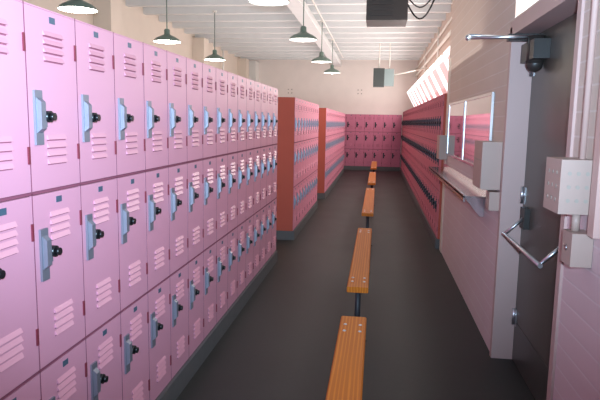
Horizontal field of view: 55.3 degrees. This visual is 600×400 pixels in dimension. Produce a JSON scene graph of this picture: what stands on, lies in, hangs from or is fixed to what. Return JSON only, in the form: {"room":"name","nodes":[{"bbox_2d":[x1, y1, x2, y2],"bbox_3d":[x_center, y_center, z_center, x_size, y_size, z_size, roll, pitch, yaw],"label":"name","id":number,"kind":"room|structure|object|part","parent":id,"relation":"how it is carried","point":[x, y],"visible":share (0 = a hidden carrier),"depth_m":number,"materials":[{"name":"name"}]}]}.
{"room":"locker room","nodes":[
{"label":"locker room","id":0,"kind":"room"},
{"bbox_2d":[21,0,239,74],"bbox_3d":[-3.494,-1.658,9.060,0.200,3.860,22.500,2,8,7],"label":"wall","id":1,"kind":"structure","parent":0,"point":[138,26],"depth_m":11.43,"materials":[{"name":"beige paint"}]},
{"bbox_2d":[93,0,258,81],"bbox_3d":[-2.733,-1.941,12.277,0.448,3.580,15.898,2,8,7],"label":"pilasters","id":2,"kind":"object","parent":1,"relation":"attached to","point":[108,17],"visible":0.31,"depth_m":9.58,"materials":[{"name":"beige paint"}]},
{"bbox_2d":[125,0,451,66],"bbox_3d":[0.401,-3.234,8.319,7.599,0.399,22.480,2,8,7],"label":"ceiling","id":3,"kind":"structure","parent":0,"point":[244,29],"depth_m":12.63,"materials":[{"name":"white paint"}]},
{"bbox_2d":[58,0,97,13],"label":"pendant lamps","id":4,"kind":"object","parent":3,"relation":"hanging from","point":[84,7],"depth_m":6.00,"materials":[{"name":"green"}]},
{"bbox_2d":[153,0,180,43],"label":"pendant lamps","id":5,"kind":"object","parent":3,"relation":"hanging from","point":[166,38],"depth_m":8.36,"materials":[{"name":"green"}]},
{"bbox_2d":[204,10,224,60],"label":"pendant lamps","id":6,"kind":"object","parent":3,"relation":"hanging from","point":[214,57],"depth_m":10.72,"materials":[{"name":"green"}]},
{"bbox_2d":[248,0,289,5],"label":"pendant lamps","id":7,"kind":"object","parent":3,"relation":"hanging from","point":[257,2],"depth_m":5.55,"materials":[{"name":"white glass"}]},
{"bbox_2d":[289,0,339,73],"label":"pendant lamps","id":8,"kind":"object","parent":3,"relation":"hanging from","point":[302,36],"depth_m":8.13,"materials":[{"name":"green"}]},
{"bbox_2d":[312,0,451,76],"bbox_3d":[1.627,-3.180,11.000,2.302,0.630,16.880,2,8,7],"label":"conduit pipes","id":9,"kind":"object","parent":3,"relation":"attached to","point":[447,36],"depth_m":11.99,"materials":[{"name":"white metal"}]},
{"bbox_2d":[373,43,426,86],"bbox_3d":[2.559,-3.565,14.588,1.343,1.358,0.280,2,8,7],"label":"heater","id":10,"kind":"object","parent":3,"relation":"hanging from","point":[382,77],"visible":0.83,"depth_m":14.57,"materials":[{"name":"grey metal"}]},
{"bbox_2d":[366,0,434,26],"bbox_3d":[1.482,-2.984,8.250,1.020,0.838,0.711,2,8,7],"label":"heater","id":11,"kind":"object","parent":3,"relation":"hanging from","point":[379,13],"visible":1,"depth_m":8.09,"materials":[{"name":"grey metal"}]},
{"bbox_2d":[249,60,417,167],"bbox_3d":[1.888,-3.012,19.701,8.000,3.860,0.200,2,8,7],"label":"wall","id":12,"kind":"structure","parent":0,"point":[307,80],"depth_m":19.55,"materials":[{"name":"beige paint"}]},
{"bbox_2d":[176,169,534,399],"bbox_3d":[0.349,0.437,8.919,8.000,0.120,23.100,2,8,7],"label":"floor","id":13,"kind":"structure","parent":0,"point":[424,341],"depth_m":4.55,"materials":[{"name":"concrete"}]},
{"bbox_2d":[0,0,277,399],"bbox_3d":[-1.208,0.287,2.239,0.844,1.926,8.548,2,8,7],"label":"lockers","id":14,"kind":"object","parent":13,"relation":"on","point":[138,180],"visible":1,"depth_m":2.47,"materials":[{"name":"metal"}]},
{"bbox_2d":[276,97,318,239],"bbox_3d":[-0.263,-0.609,9.091,0.830,1.886,3.058,2,8,7],"label":"lockers","id":15,"kind":"object","parent":13,"relation":"on","point":[298,119],"visible":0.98,"depth_m":7.69,"materials":[{"name":"metal"}]},
{"bbox_2d":[317,108,344,198],"bbox_3d":[0.580,-1.394,15.061,0.830,1.861,6.718,2,8,7],"label":"lockers","id":16,"kind":"object","parent":13,"relation":"on","point":[331,134],"visible":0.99,"depth_m":12.70,"materials":[{"name":"metal"}]},
{"bbox_2d":[325,316,366,399],"bbox_3d":[0.158,1.051,2.252,0.148,0.455,2.290,2,8,7],"label":"bench","id":17,"kind":"object","parent":13,"relation":"on","point":[347,370],"visible":1,"depth_m":2.71,"materials":[{"name":"brown wood"}]},
{"bbox_2d":[347,228,371,341],"bbox_3d":[0.544,0.671,5.091,0.148,0.455,2.270,2,8,7],"label":"bench","id":18,"kind":"object","parent":13,"relation":"on","point":[358,280],"visible":0.94,"depth_m":4.48,"materials":[{"name":"brown wood"}]},
{"bbox_2d":[362,188,374,245],"bbox_3d":[1.035,0.200,8.621,0.148,0.455,2.840,2,8,7],"label":"bench","id":19,"kind":"object","parent":13,"relation":"on","point":[368,205],"visible":0.91,"depth_m":7.88,"materials":[{"name":"brown wood"}]},
{"bbox_2d":[368,172,375,204],"bbox_3d":[1.517,-0.265,12.092,0.148,0.455,2.490,2,8,7],"label":"bench","id":20,"kind":"object","parent":13,"relation":"on","point":[372,175],"visible":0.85,"depth_m":11.52,"materials":[{"name":"brown wood"}]},
{"bbox_2d":[344,114,401,170],"bbox_3d":[0.969,-2.005,19.599,4.884,1.861,0.430,2,8,7],"label":"lockers","id":21,"kind":"object","parent":13,"relation":"on","point":[369,138],"visible":0.37,"depth_m":19.21,"materials":[{"name":"metal"}]},
{"bbox_2d":[371,161,376,171],"bbox_3d":[2.032,-0.760,15.799,0.148,0.455,2.620,2,8,7],"label":"bench","id":22,"kind":"object","parent":13,"relation":"on","point":[374,163],"visible":0.83,"depth_m":15.35,"materials":[{"name":"brown wood"}]},
{"bbox_2d":[400,93,446,248],"bbox_3d":[2.741,-1.121,12.994,0.430,1.951,11.903,2,8,7],"label":"lockers","id":23,"kind":"object","parent":13,"relation":"on","point":[422,123],"visible":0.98,"depth_m":9.36,"materials":[{"name":"metal"}]},
{"bbox_2d":[417,4,451,80],"bbox_3d":[3.151,-2.095,13.126,0.200,3.860,12.620,2,8,7],"label":"wall","id":24,"kind":"structure","parent":0,"point":[446,44],"depth_m":12.87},
{"bbox_2d":[439,0,599,399],"bbox_3d":[1.441,-0.624,2.103,0.616,3.860,9.880,2,8,7],"label":"wall","id":25,"kind":"structure","parent":0,"point":[468,241],"depth_m":4.07,"materials":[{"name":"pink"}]},
{"bbox_2d":[429,163,485,216],"bbox_3d":[1.487,-0.151,5.641,0.188,0.230,2.920,2,8,7],"label":"steel shelf","id":26,"kind":"object","parent":25,"relation":"attached to","point":[461,185],"visible":0.92,"depth_m":4.87,"materials":[{"name":"silver metal"}]},
{"bbox_2d":[436,135,502,210],"bbox_3d":[1.500,-0.370,5.458,0.131,0.466,3.300,2,8,7],"label":"dispensers","id":27,"kind":"object","parent":25,"relation":"attached to","point":[487,154],"visible":0.98,"depth_m":3.86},
{"bbox_2d":[446,92,494,166],"bbox_3d":[1.567,-0.660,5.460,0.018,0.590,2.600,2,8,7],"label":"mirror","id":28,"kind":"object","parent":25,"relation":"attached to","point":[470,120],"visible":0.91,"depth_m":5.19,"materials":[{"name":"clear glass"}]},
{"bbox_2d":[465,13,576,399],"bbox_3d":[1.175,0.095,3.168,0.489,2.122,1.221,2,8,7],"label":"door","id":29,"kind":"structure","parent":25,"relation":"in","point":[548,55],"depth_m":3.32,"materials":[{"name":"silver metal"}]},
{"bbox_2d":[489,0,584,399],"bbox_3d":[1.330,0.060,3.141,0.187,2.220,1.330,2,8,7],"label":"door frame","id":30,"kind":"structure","parent":25,"relation":"attached to","point":[545,14],"depth_m":3.68,"materials":[{"name":"grey metal"}]},
{"bbox_2d":[543,0,599,267],"bbox_3d":[1.082,-0.997,2.107,0.130,2.515,0.310,2,8,7],"label":"boxes","id":31,"kind":"object","parent":25,"relation":"attached to","point":[572,184],"visible":1,"depth_m":2.19,"materials":[{"name":"silver metal"}]},
{"label":"outside","id":32,"kind":"structure","parent":0,"visible":0},
{"bbox_2d":[407,0,537,106],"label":"window","id":33,"kind":"structure","parent":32,"point":[526,3],"depth_m":10.83,"materials":[{"name":"white glass"}]},
{"bbox_3d":[2.873,-2.471,13.037,0.337,0.560,11.550,2,8,7],"label":"window sashes","id":34,"kind":"part","parent":33,"relation":"part of","materials":[{"name":"white"}]}
]}

